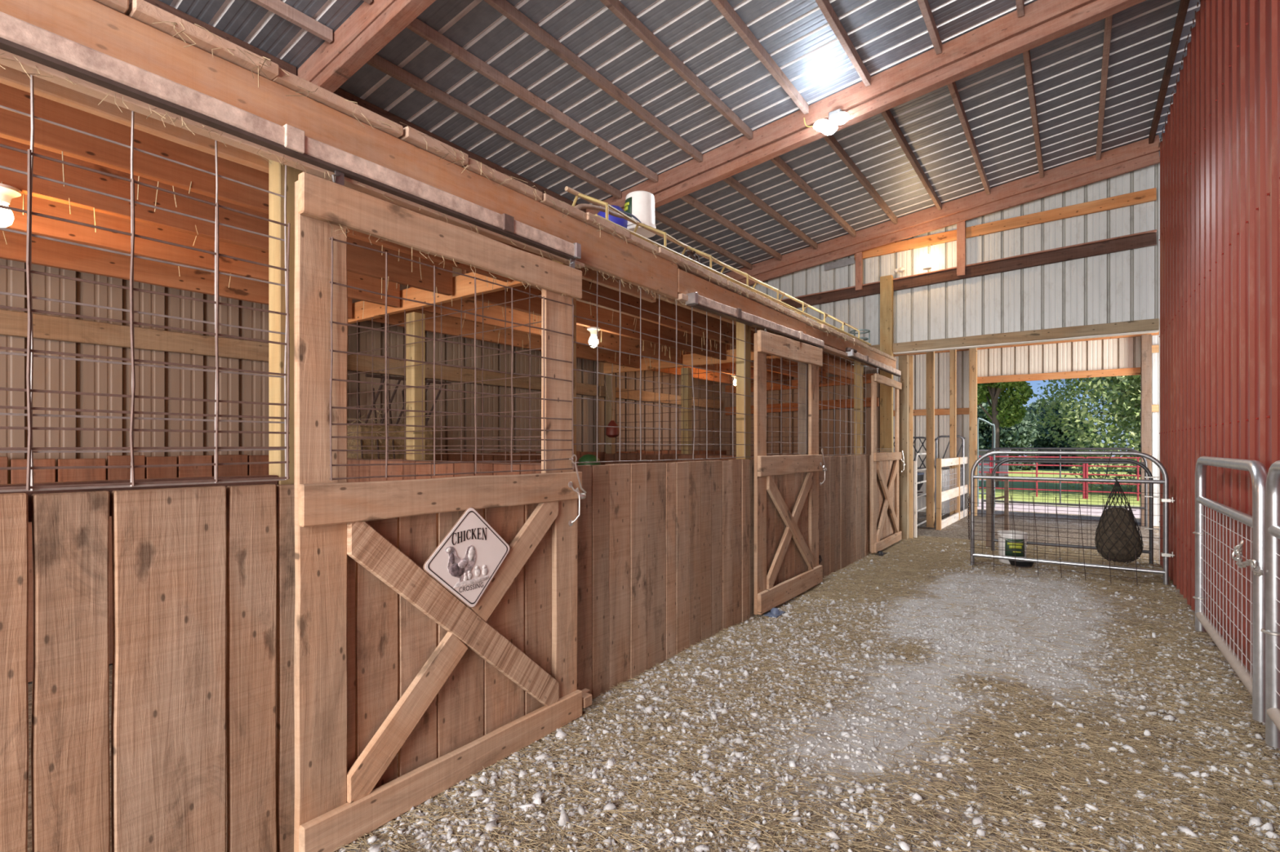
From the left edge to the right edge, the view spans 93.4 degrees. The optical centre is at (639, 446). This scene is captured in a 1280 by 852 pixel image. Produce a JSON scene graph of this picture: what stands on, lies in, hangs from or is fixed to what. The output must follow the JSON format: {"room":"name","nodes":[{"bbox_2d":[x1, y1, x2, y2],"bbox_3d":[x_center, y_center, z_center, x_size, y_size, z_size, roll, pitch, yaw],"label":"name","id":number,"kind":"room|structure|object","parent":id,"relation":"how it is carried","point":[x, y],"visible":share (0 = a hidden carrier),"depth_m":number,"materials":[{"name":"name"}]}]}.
{"room":"farm building","nodes":[
{"label":"farm building","id":0,"kind":"room"},
{"bbox_2d":[0,0,677,302],"bbox_3d":[-2.058,-1.088,0.986,0.210,0.238,7.585,0,0,36],"label":"header beam","id":1,"kind":"structure","parent":0,"point":[91,24],"depth_m":2.02,"materials":[{"name":"brown wood"}]},
{"bbox_2d":[0,11,581,260],"bbox_3d":[-2.220,-1.005,0.516,0.082,0.098,6.435,0,0,36],"label":"door track","id":2,"kind":"object","parent":1,"relation":"attached to","point":[18,37],"visible":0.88,"depth_m":1.84,"materials":[{"name":"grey metal"}]},
{"bbox_2d":[0,53,684,305],"bbox_3d":[-0.635,-0.841,2.687,0.054,0.223,3.190,0,0,36],"label":"hay wisps","id":3,"kind":"object","parent":2,"relation":"hanging from","point":[2,53],"visible":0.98,"depth_m":1.98,"materials":[{"name":"beige plant"}]},
{"bbox_2d":[293,170,586,851],"bbox_3d":[-0.726,0.203,2.577,0.130,2.407,1.400,0,0,36],"label":"door","id":4,"kind":"structure","parent":2,"relation":"hanging from","point":[404,690],"depth_m":2.33,"materials":[{"name":"brown wood"}]},
{"bbox_2d":[423,507,510,608],"bbox_3d":[-0.715,0.472,2.542,0.015,0.426,0.442,0,0,36],"label":"sign","id":5,"kind":"object","parent":4,"relation":"attached to","point":[466,561],"visible":1,"depth_m":2.53,"materials":[{"name":"white metal"}]},
{"bbox_2d":[0,48,584,268],"bbox_3d":[-2.222,-0.959,0.571,0.050,0.029,6.520,0,0,36],"label":"track ledger","id":6,"kind":"object","parent":1,"relation":"attached to","point":[82,86],"visible":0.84,"depth_m":1.85,"materials":[{"name":"brown wood"}]},
{"bbox_2d":[0,0,896,387],"bbox_3d":[-1.339,-1.116,4.201,2.907,0.320,13.642,0,0,36],"label":"ceiling","id":7,"kind":"structure","parent":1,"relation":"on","point":[366,268],"depth_m":3.02,"materials":[{"name":"brown wood"}]},
{"bbox_2d":[0,182,21,227],"bbox_3d":[-2.363,-0.882,2.228,0.110,0.146,0.110,0,0,36],"label":"light bulb","id":8,"kind":"object","parent":7,"relation":"attached to","point":[7,193],"visible":0.9,"depth_m":2.22,"materials":[{"name":"white glass"}]},
{"bbox_2d":[0,151,853,392],"bbox_3d":[-0.127,-1.022,5.705,2.284,0.378,8.911,0,0,36],"label":"hay wisps","id":9,"kind":"object","parent":7,"relation":"hanging from","point":[62,151],"visible":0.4,"depth_m":3.44,"materials":[{"name":"plant"}]},
{"bbox_2d":[115,0,897,362],"bbox_3d":[0.861,-1.205,4.748,0.042,0.146,9.697,0,0,36],"label":"hay wisps","id":10,"kind":"object","parent":7,"relation":"hanging from","point":[463,157],"visible":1,"depth_m":2.62,"materials":[{"name":"beige plant"}]},
{"bbox_2d":[586,327,599,347],"bbox_3d":[-0.382,-0.890,4.966,0.110,0.160,0.110,0,0,36],"label":"light bulb","id":11,"kind":"object","parent":7,"relation":"hanging from","point":[593,340],"visible":0.82,"depth_m":4.94,"materials":[{"name":"beige glass"}]},
{"bbox_2d":[604,363,619,437],"bbox_3d":[-0.328,-0.538,7.110,0.154,0.875,0.191,0,0,-20],"label":"pet feeder","id":12,"kind":"object","parent":7,"relation":"hanging from","point":[611,432],"visible":0.98,"depth_m":7.06,"materials":[{"name":"red plastic"}]},
{"bbox_2d":[597,204,627,228],"bbox_3d":[-0.196,-1.480,4.301,0.236,0.440,0.236,0,0,36],"label":"plastic tub","id":13,"kind":"object","parent":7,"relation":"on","point":[620,221],"visible":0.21,"depth_m":4.21,"materials":[{"name":"blue plastic"}]},
{"bbox_2d":[564,186,871,346],"bbox_3d":[1.276,-1.405,5.771,0.383,0.249,5.611,0,0,37],"label":"ladder","id":14,"kind":"object","parent":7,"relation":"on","point":[596,202],"visible":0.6,"depth_m":4.62,"materials":[{"name":"beige metal"}]},
{"bbox_2d":[573,203,623,217],"bbox_3d":[-0.227,-1.397,3.685,0.093,0.232,0.549,0,0,31],"label":"hose","id":15,"kind":"object","parent":14,"relation":"attached to","point":[584,206],"visible":0.64,"depth_m":3.64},
{"bbox_2d":[618,209,644,227],"bbox_3d":[-0.145,-1.511,3.937,0.065,0.097,0.517,0,0,36],"label":"cable","id":16,"kind":"object","parent":14,"relation":"on","point":[624,212],"visible":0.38,"depth_m":4.04,"materials":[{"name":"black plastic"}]},
{"bbox_2d":[624,191,656,238],"bbox_3d":[-0.001,-1.657,4.318,0.235,0.265,0.234,0,0,36],"label":"bucket","id":17,"kind":"object","parent":14,"relation":"on","point":[641,204],"visible":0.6,"depth_m":4.23,"materials":[{"name":"white plastic"}]},
{"bbox_2d":[624,201,629,211],"bbox_3d":[-0.100,-1.677,4.293,0.019,0.087,0.123,0,0,-14],"label":"print","id":18,"kind":"object","parent":17,"relation":"attached to","point":[627,203],"depth_m":4.26},
{"bbox_2d":[684,250,700,262],"bbox_3d":[0.405,-1.442,4.578,0.156,0.073,0.089,0,0,-33],"label":"clamp","id":19,"kind":"object","parent":14,"relation":"attached to","point":[693,255],"visible":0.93,"depth_m":4.55,"materials":[{"name":"metal"}]},
{"bbox_2d":[731,374,736,386],"bbox_3d":[1.317,-0.902,8.304,0.110,0.146,0.110,0,0,36],"label":"light bulb","id":20,"kind":"object","parent":7,"relation":"attached to","point":[734,377],"visible":0.48,"depth_m":8.28,"materials":[{"name":"white glass"}]},
{"bbox_2d":[0,257,726,682],"bbox_3d":[-2.575,-0.735,5.108,0.120,4.370,13.860,0,0,36],"label":"wall","id":21,"kind":"structure","parent":0,"point":[51,332],"depth_m":4.28,"materials":[{"name":"beige wood"}]},
{"bbox_2d":[346,373,451,462],"bbox_3d":[-2.152,-0.091,5.189,0.488,0.963,0.913,0,0,36],"label":"rack","id":22,"kind":"object","parent":21,"relation":"attached to","point":[350,428],"visible":0.23,"depth_m":5.05,"materials":[{"name":"wood"}]},
{"bbox_2d":[27,508,1279,851],"bbox_3d":[3.478,1.412,4.211,11.300,0.026,19.900,0,0,36],"label":"floor","id":23,"kind":"structure","parent":0,"point":[959,529],"depth_m":3.39,"materials":[{"name":"grey gravel"}]},
{"bbox_2d":[0,74,307,851],"bbox_3d":[-2.193,0.150,0.755,0.176,2.620,3.456,0,0,36],"label":"wall","id":24,"kind":"structure","parent":23,"relation":"on","point":[202,714],"depth_m":1.76,"materials":[{"name":"brown wood"}]},
{"bbox_2d":[346,271,541,567],"bbox_3d":[-1.470,0.125,4.156,2.786,2.650,0.158,0,0,36],"label":"divider","id":25,"kind":"object","parent":23,"relation":"on","point":[463,286],"visible":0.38,"depth_m":4.15,"materials":[{"name":"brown wood"}]},
{"bbox_2d":[577,454,600,465],"bbox_3d":[-0.554,0.760,6.571,0.500,1.340,0.400,0,0,36],"label":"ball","id":26,"kind":"object","parent":23,"relation":"on","point":[586,458],"visible":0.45,"depth_m":6.48,"materials":[{"name":"green plastic"}]},
{"bbox_2d":[603,349,798,464],"bbox_3d":[0.681,0.125,7.130,2.787,2.650,0.158,0,0,36],"label":"divider","id":27,"kind":"object","parent":23,"relation":"on","point":[686,420],"visible":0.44,"depth_m":7.24,"materials":[{"name":"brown wood"}]},
{"bbox_2d":[551,259,868,698],"bbox_3d":[1.250,0.180,5.557,0.127,2.560,5.730,0,0,36],"label":"wall","id":28,"kind":"structure","parent":23,"relation":"on","point":[665,550],"depth_m":4.08,"materials":[{"name":"brown wood"}]},
{"bbox_2d":[581,688,591,708],"bbox_3d":[-0.294,1.343,3.221,0.103,0.055,0.125,0,0,36],"label":"door stop","id":29,"kind":"object","parent":28,"relation":"attached to","point":[586,696],"visible":0.59,"depth_m":3.17,"materials":[{"name":"brown wood"}]},
{"bbox_2d":[818,555,822,564],"bbox_3d":[1.821,1.170,6.190,0.118,0.140,0.047,0,0,-36],"label":"door catch","id":30,"kind":"structure","parent":28,"relation":"in","point":[820,556],"depth_m":6.20,"materials":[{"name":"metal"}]},
{"bbox_2d":[764,608,785,617],"bbox_3d":[1.123,1.377,5.025,0.110,0.055,0.180,0,0,36],"label":"guide","id":31,"kind":"object","parent":23,"relation":"on","point":[774,611],"visible":0.99,"depth_m":4.99,"materials":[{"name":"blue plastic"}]},
{"bbox_2d":[333,535,1279,851],"bbox_3d":[2.601,1.392,4.776,3.135,0.065,9.782,0,0,36],"label":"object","id":32,"kind":"structure","parent":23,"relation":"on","point":[917,550],"depth_m":2.80,"materials":[{"name":"beige plant"}]},
{"bbox_2d":[335,538,1279,851],"bbox_3d":[2.608,1.399,4.769,2.998,0.099,9.649,0,0,36],"label":"gravel","id":33,"kind":"object","parent":23,"relation":"on","point":[563,818],"visible":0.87,"depth_m":2.88,"materials":[{"name":"gravel"}]},
{"bbox_2d":[875,551,887,556],"bbox_3d":[3.114,1.380,7.794,0.090,0.050,0.240,0,0,36],"label":"guide","id":34,"kind":"object","parent":23,"relation":"on","point":[881,553],"visible":1,"depth_m":7.75,"materials":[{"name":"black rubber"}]},
{"bbox_2d":[893,436,936,496],"bbox_3d":[5.234,0.606,12.505,1.661,1.589,0.038,0,0,36],"label":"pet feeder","id":35,"kind":"object","parent":23,"relation":"on","point":[915,437],"visible":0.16,"depth_m":12.18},
{"bbox_2d":[913,461,916,537],"bbox_3d":[4.183,0.815,9.230,0.100,1.170,0.040,0,0,36],"label":"board","id":36,"kind":"object","parent":23,"relation":"on","point":[914,462],"visible":0.54,"depth_m":9.19,"materials":[{"name":"beige wood"}]},
{"bbox_2d":[916,472,924,517],"bbox_3d":[5.156,0.960,11.821,0.760,0.880,0.752,0,0,36],"label":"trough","id":37,"kind":"object","parent":23,"relation":"on","point":[920,476],"visible":0.2,"depth_m":11.54,"materials":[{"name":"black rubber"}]},
{"bbox_2d":[916,474,924,490],"bbox_3d":[5.156,0.700,11.821,0.740,0.300,0.732,0,0,36],"label":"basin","id":38,"kind":"object","parent":37,"relation":"in","point":[919,477],"depth_m":11.53,"materials":[{"name":"rubber"}]},
{"bbox_2d":[915,453,926,526],"bbox_3d":[5.066,0.761,10.700,0.144,1.278,1.197,0,0,36],"label":"gate","id":39,"kind":"object","parent":23,"relation":"on","point":[917,454],"visible":0.41,"depth_m":10.54,"materials":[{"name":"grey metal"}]},
{"bbox_2d":[926,351,934,528],"bbox_3d":[5.033,-0.390,10.454,0.123,3.620,0.060,0,0,36],"label":"post","id":40,"kind":"object","parent":23,"relation":"on","point":[930,355],"visible":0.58,"depth_m":10.43,"materials":[{"name":"brown wood"}]},
{"bbox_2d":[935,435,964,517],"bbox_3d":[6.177,0.596,12.008,0.533,1.609,0.038,0,0,36],"label":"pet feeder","id":41,"kind":"object","parent":23,"relation":"on","point":[939,437],"visible":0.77,"depth_m":11.93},
{"bbox_2d":[936,457,968,530],"bbox_3d":[5.830,0.815,11.206,0.072,1.210,2.709,0,0,37],"label":"fence","id":42,"kind":"object","parent":23,"relation":"on","point":[941,496],"visible":0.94,"depth_m":10.96,"materials":[{"name":"brown wood"}]},
{"bbox_2d":[949,349,956,515],"bbox_3d":[6.078,-0.390,11.710,0.108,3.620,0.060,0,0,36],"label":"post","id":43,"kind":"object","parent":23,"relation":"on","point":[953,353],"visible":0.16,"depth_m":11.70,"materials":[{"name":"brown wood"}]},
{"bbox_2d":[986,473,1008,547],"bbox_3d":[4.942,0.890,8.341,0.285,1.020,0.069,0,0,16],"label":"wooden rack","id":44,"kind":"object","parent":23,"relation":"on","point":[1006,496],"visible":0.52,"depth_m":8.34,"materials":[{"name":"wood"}]},
{"bbox_2d":[997,530,1027,564],"bbox_3d":[4.450,1.215,7.207,0.313,0.370,0.313,0,0,36],"label":"bucket","id":45,"kind":"object","parent":23,"relation":"on","point":[1002,545],"visible":0.69,"depth_m":7.10,"materials":[{"name":"white plastic"}]},
{"bbox_2d":[1007,542,1022,553],"bbox_3d":[4.407,1.191,7.077,0.165,0.121,0.025,0,0,18],"label":"print","id":46,"kind":"object","parent":45,"relation":"attached to","point":[1011,545],"depth_m":7.07},
{"bbox_2d":[1008,560,1034,568],"bbox_3d":[4.443,1.363,7.030,0.280,0.085,0.277,0,0,36],"label":"pan","id":47,"kind":"object","parent":23,"relation":"on","point":[1018,563],"visible":0.46,"depth_m":6.93,"materials":[{"name":"black rubber"}]},
{"bbox_2d":[968,493,1137,586],"bbox_3d":[4.412,0.982,6.540,1.510,0.846,0.176,0,0,36],"label":"panel","id":48,"kind":"object","parent":23,"relation":"on","point":[1033,505],"visible":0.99,"depth_m":6.55,"materials":[{"name":"grey metal"}]},
{"bbox_2d":[981,447,1147,527],"bbox_3d":[7.772,0.715,11.188,2.520,1.370,0.040,0,0,36],"label":"gate","id":49,"kind":"object","parent":23,"relation":"on","point":[1145,508],"visible":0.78,"depth_m":11.16,"materials":[{"name":"metal"}]},
{"bbox_2d":[970,450,1174,585],"bbox_3d":[4.630,0.727,6.582,1.812,1.347,0.061,0,0,35],"label":"gate","id":50,"kind":"object","parent":23,"relation":"on","point":[1165,482],"visible":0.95,"depth_m":6.56,"materials":[{"name":"metal"}]},
{"bbox_2d":[967,496,970,540],"bbox_3d":[3.871,0.850,7.098,0.021,0.515,0.024,0,0,-43],"label":"chain","id":51,"kind":"object","parent":50,"relation":"hanging from","point":[968,496],"visible":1,"depth_m":7.10,"materials":[{"name":"metal"}]},
{"bbox_2d":[1093,453,1143,563],"bbox_3d":[4.927,0.632,6.206,0.411,1.126,0.293,0,0,36],"label":"net","id":52,"kind":"object","parent":50,"relation":"hanging from","point":[1117,534],"visible":1,"depth_m":6.15,"materials":[{"name":"black fabric"}]},
{"bbox_2d":[991,457,1159,564],"bbox_3d":[5.405,0.777,7.584,1.711,1.245,0.055,0,0,34],"label":"gate","id":53,"kind":"object","parent":23,"relation":"on","point":[1144,468],"visible":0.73,"depth_m":7.53,"materials":[{"name":"metal"}]},
{"bbox_2d":[992,480,994,513],"bbox_3d":[4.696,0.665,8.019,0.023,0.464,0.029,0,0,-39],"label":"chain","id":54,"kind":"object","parent":53,"relation":"hanging from","point":[993,481],"visible":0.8,"depth_m":8.02,"materials":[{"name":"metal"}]},
{"bbox_2d":[128,0,1199,285],"bbox_3d":[1.793,-3.494,1.924,11.350,1.663,14.020,0,0,36],"label":"ceiling","id":55,"kind":"structure","parent":0,"point":[959,111],"depth_m":5.61,"materials":[{"name":"metal"}]},
{"bbox_2d":[803,108,849,135],"bbox_3d":[1.731,-3.043,5.658,0.483,0.316,0.271,0,0,36],"label":"work light","id":56,"kind":"object","parent":55,"relation":"attached to","point":[837,117],"visible":1,"depth_m":5.55,"materials":[{"name":"white"}]},
{"bbox_2d":[656,268,806,334],"bbox_3d":[0.858,-1.109,5.017,0.210,0.181,2.346,0,0,36],"label":"header beam","id":57,"kind":"structure","parent":0,"point":[687,282],"depth_m":4.60,"materials":[{"name":"brown wood"}]},
{"bbox_2d":[684,292,824,348],"bbox_3d":[1.093,-1.008,5.096,0.082,0.116,2.580,0,0,36],"label":"door track","id":58,"kind":"object","parent":57,"relation":"attached to","point":[695,300],"visible":0.96,"depth_m":4.70,"materials":[{"name":"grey metal"}]},
{"bbox_2d":[753,328,826,614],"bbox_3d":[1.401,0.155,5.519,0.128,2.450,1.504,0,0,36],"label":"door","id":59,"kind":"structure","parent":58,"relation":"hanging from","point":[786,552],"depth_m":5.36,"materials":[{"name":"brown wood"}]},
{"bbox_2d":[675,293,866,364],"bbox_3d":[1.986,-1.033,6.401,0.050,0.116,5.900,0,0,36],"label":"track ledger","id":60,"kind":"object","parent":57,"relation":"attached to","point":[682,297],"visible":0.23,"depth_m":6.41,"materials":[{"name":"brown wood"}]},
{"bbox_2d":[806,324,896,370],"bbox_3d":[2.609,-1.159,7.437,0.210,0.193,3.612,0,0,36],"label":"header beam","id":61,"kind":"structure","parent":0,"point":[830,340],"depth_m":6.85,"materials":[{"name":"brown wood"}]},
{"bbox_2d":[845,347,857,353],"bbox_3d":[2.421,-1.100,6.926,0.140,0.060,0.078,0,0,-38],"label":"bracket","id":62,"kind":"object","parent":61,"relation":"attached to","point":[847,349],"visible":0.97,"depth_m":6.89,"materials":[{"name":"metal"}]},
{"bbox_2d":[845,349,901,376],"bbox_3d":[3.089,-1.062,7.855,0.082,0.084,2.390,0,0,36],"label":"door track","id":63,"kind":"object","parent":61,"relation":"attached to","point":[858,357],"visible":0.98,"depth_m":7.62,"materials":[{"name":"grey metal"}]},
{"bbox_2d":[869,368,905,553],"bbox_3d":[3.433,0.182,8.328,0.128,2.396,1.465,0,0,36],"label":"door","id":64,"kind":"structure","parent":63,"relation":"hanging from","point":[884,532],"depth_m":8.10,"materials":[{"name":"brown wood"}]},
{"bbox_2d":[721,139,1162,539],"bbox_3d":[3.883,-1.121,9.046,5.990,5.142,0.420,0,0,36],"label":"wall","id":65,"kind":"structure","parent":0,"point":[1082,262],"depth_m":8.38,"materials":[{"name":"white metal"}]},
{"bbox_2d":[893,267,904,272],"bbox_3d":[3.813,-2.585,8.868,0.145,0.074,0.076,0,0,36],"label":"light bulb","id":66,"kind":"object","parent":65,"relation":"on","point":[900,269],"visible":1,"depth_m":8.84,"materials":[{"name":"white glass"}]},
{"bbox_2d":[922,254,931,270],"bbox_3d":[4.127,-2.649,8.666,0.119,0.208,0.117,0,0,36],"label":"light bulb","id":67,"kind":"object","parent":65,"relation":"on","point":[926,259],"visible":1,"depth_m":8.63,"materials":[{"name":"beige glass"}]},
{"bbox_2d":[893,331,1159,526],"bbox_3d":[5.583,-0.525,13.136,9.650,3.950,0.210,0,0,36],"label":"wall","id":68,"kind":"structure","parent":0,"point":[1138,354],"depth_m":11.86,"materials":[{"name":"beige metal"}]},
{"bbox_2d":[1158,0,1279,674],"bbox_3d":[2.892,-1.350,2.092,14.788,5.700,4.873,0,0,-33],"label":"wall","id":69,"kind":"structure","parent":0,"point":[1220,239],"depth_m":4.20,"materials":[{"name":"red metal"}]},
{"bbox_2d":[1192,456,1267,723],"bbox_3d":[3.492,0.690,3.608,0.084,1.240,1.860,0,0,36],"label":"gate","id":70,"kind":"object","parent":69,"relation":"attached to","point":[1255,683],"visible":0.94,"depth_m":3.21,"materials":[{"name":"metal"}]},
{"bbox_2d":[1231,540,1263,576],"bbox_3d":[2.981,0.552,2.960,0.052,0.123,0.569,0,0,36],"label":"chain","id":71,"kind":"object","parent":70,"relation":"attached to","point":[1237,549],"visible":1,"depth_m":3.00,"materials":[{"name":"metal"}]},
{"bbox_2d":[1261,460,1279,748],"bbox_3d":[2.353,0.705,2.016,0.088,1.290,1.824,0,0,36],"label":"gate","id":72,"kind":"object","parent":69,"relation":"attached to","point":[1272,630],"visible":1,"depth_m":2.70,"materials":[{"name":"metal"}]},
{"label":"outside","id":73,"kind":"structure","parent":0,"visible":0},
{"bbox_2d":[977,463,1140,518],"bbox_3d":[20.513,1.475,28.359,120.000,0.090,110.000,0,0,36],"label":"ground","id":74,"kind":"structure","parent":73,"point":[1099,501],"depth_m":17.61,"materials":[{"name":"green plant"}]},
{"bbox_2d":[978,456,991,488],"bbox_3d":[9.386,0.861,18.265,2.200,1.138,0.052,0,0,36],"label":"fence","id":75,"kind":"object","parent":74,"relation":"on","point":[990,457],"visible":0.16,"depth_m":17.63,"materials":[{"name":"red metal"}]},
{"bbox_2d":[977,417,995,506],"bbox_3d":[8.036,0.370,14.009,0.394,2.060,0.047,0,0,15],"label":"stanchion","id":76,"kind":"object","parent":74,"relation":"on","point":[978,419],"visible":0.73,"depth_m":14.03,"materials":[{"name":"grey metal"}]},
{"bbox_2d":[978,449,1010,475],"bbox_3d":[14.729,0.805,30.259,6.600,1.250,0.500,0,0,36],"label":"shed","id":77,"kind":"object","parent":74,"relation":"on","point":[1005,468],"visible":0.11,"depth_m":28.67,"materials":[{"name":"grey paint"}]},
{"bbox_2d":[977,381,1034,487],"bbox_3d":[12.048,-2.077,20.687,2.753,7.162,2.774,0,0,36],"label":"broadleaf tree","id":78,"kind":"object","parent":74,"relation":"on","point":[1009,406],"visible":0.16,"depth_m":20.20,"materials":[{"name":"green plant"}]},
{"bbox_2d":[977,399,1046,471],"bbox_3d":[21.339,-0.479,36.813,5.873,5.392,4.896,0,0,32],"label":"broadleaf tree","id":79,"kind":"object","parent":74,"relation":"on","point":[1022,435],"visible":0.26,"depth_m":35.03,"materials":[{"name":"green plant"}]},
{"bbox_2d":[991,456,1085,498],"bbox_3d":[11.168,0.861,16.976,2.200,1.138,0.052,0,0,36],"label":"fence","id":80,"kind":"object","parent":74,"relation":"on","point":[1083,465],"visible":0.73,"depth_m":16.87,"materials":[{"name":"red metal"}]},
{"bbox_2d":[1026,399,1102,469],"bbox_3d":[26.787,-0.534,38.397,4.437,5.182,4.391,0,0,36],"label":"broadleaf tree","id":81,"kind":"object","parent":74,"relation":"on","point":[1041,442],"visible":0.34,"depth_m":37.58,"materials":[{"name":"green plant"}]},
{"bbox_2d":[1029,374,1140,495],"bbox_3d":[16.289,-3.075,18.225,8.630,10.540,9.349,0,0,-12],"label":"broadleaf tree","id":82,"kind":"object","parent":74,"relation":"on","point":[1126,383],"visible":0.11,"depth_m":19.18,"materials":[{"name":"green plant"}]},
{"bbox_2d":[1085,457,1140,501],"bbox_3d":[12.951,0.861,15.686,2.200,1.138,0.052,0,0,36],"label":"fence","id":83,"kind":"object","parent":74,"relation":"on","point":[1137,458],"visible":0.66,"depth_m":15.99,"materials":[{"name":"red metal"}]},
{"bbox_2d":[1089,377,1140,471],"bbox_3d":[29.554,-3.341,32.956,7.749,10.964,6.267,0,0,14],"label":"broadleaf tree","id":84,"kind":"object","parent":74,"relation":"on","point":[1102,378],"visible":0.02,"depth_m":34.50,"materials":[{"name":"green plant"}]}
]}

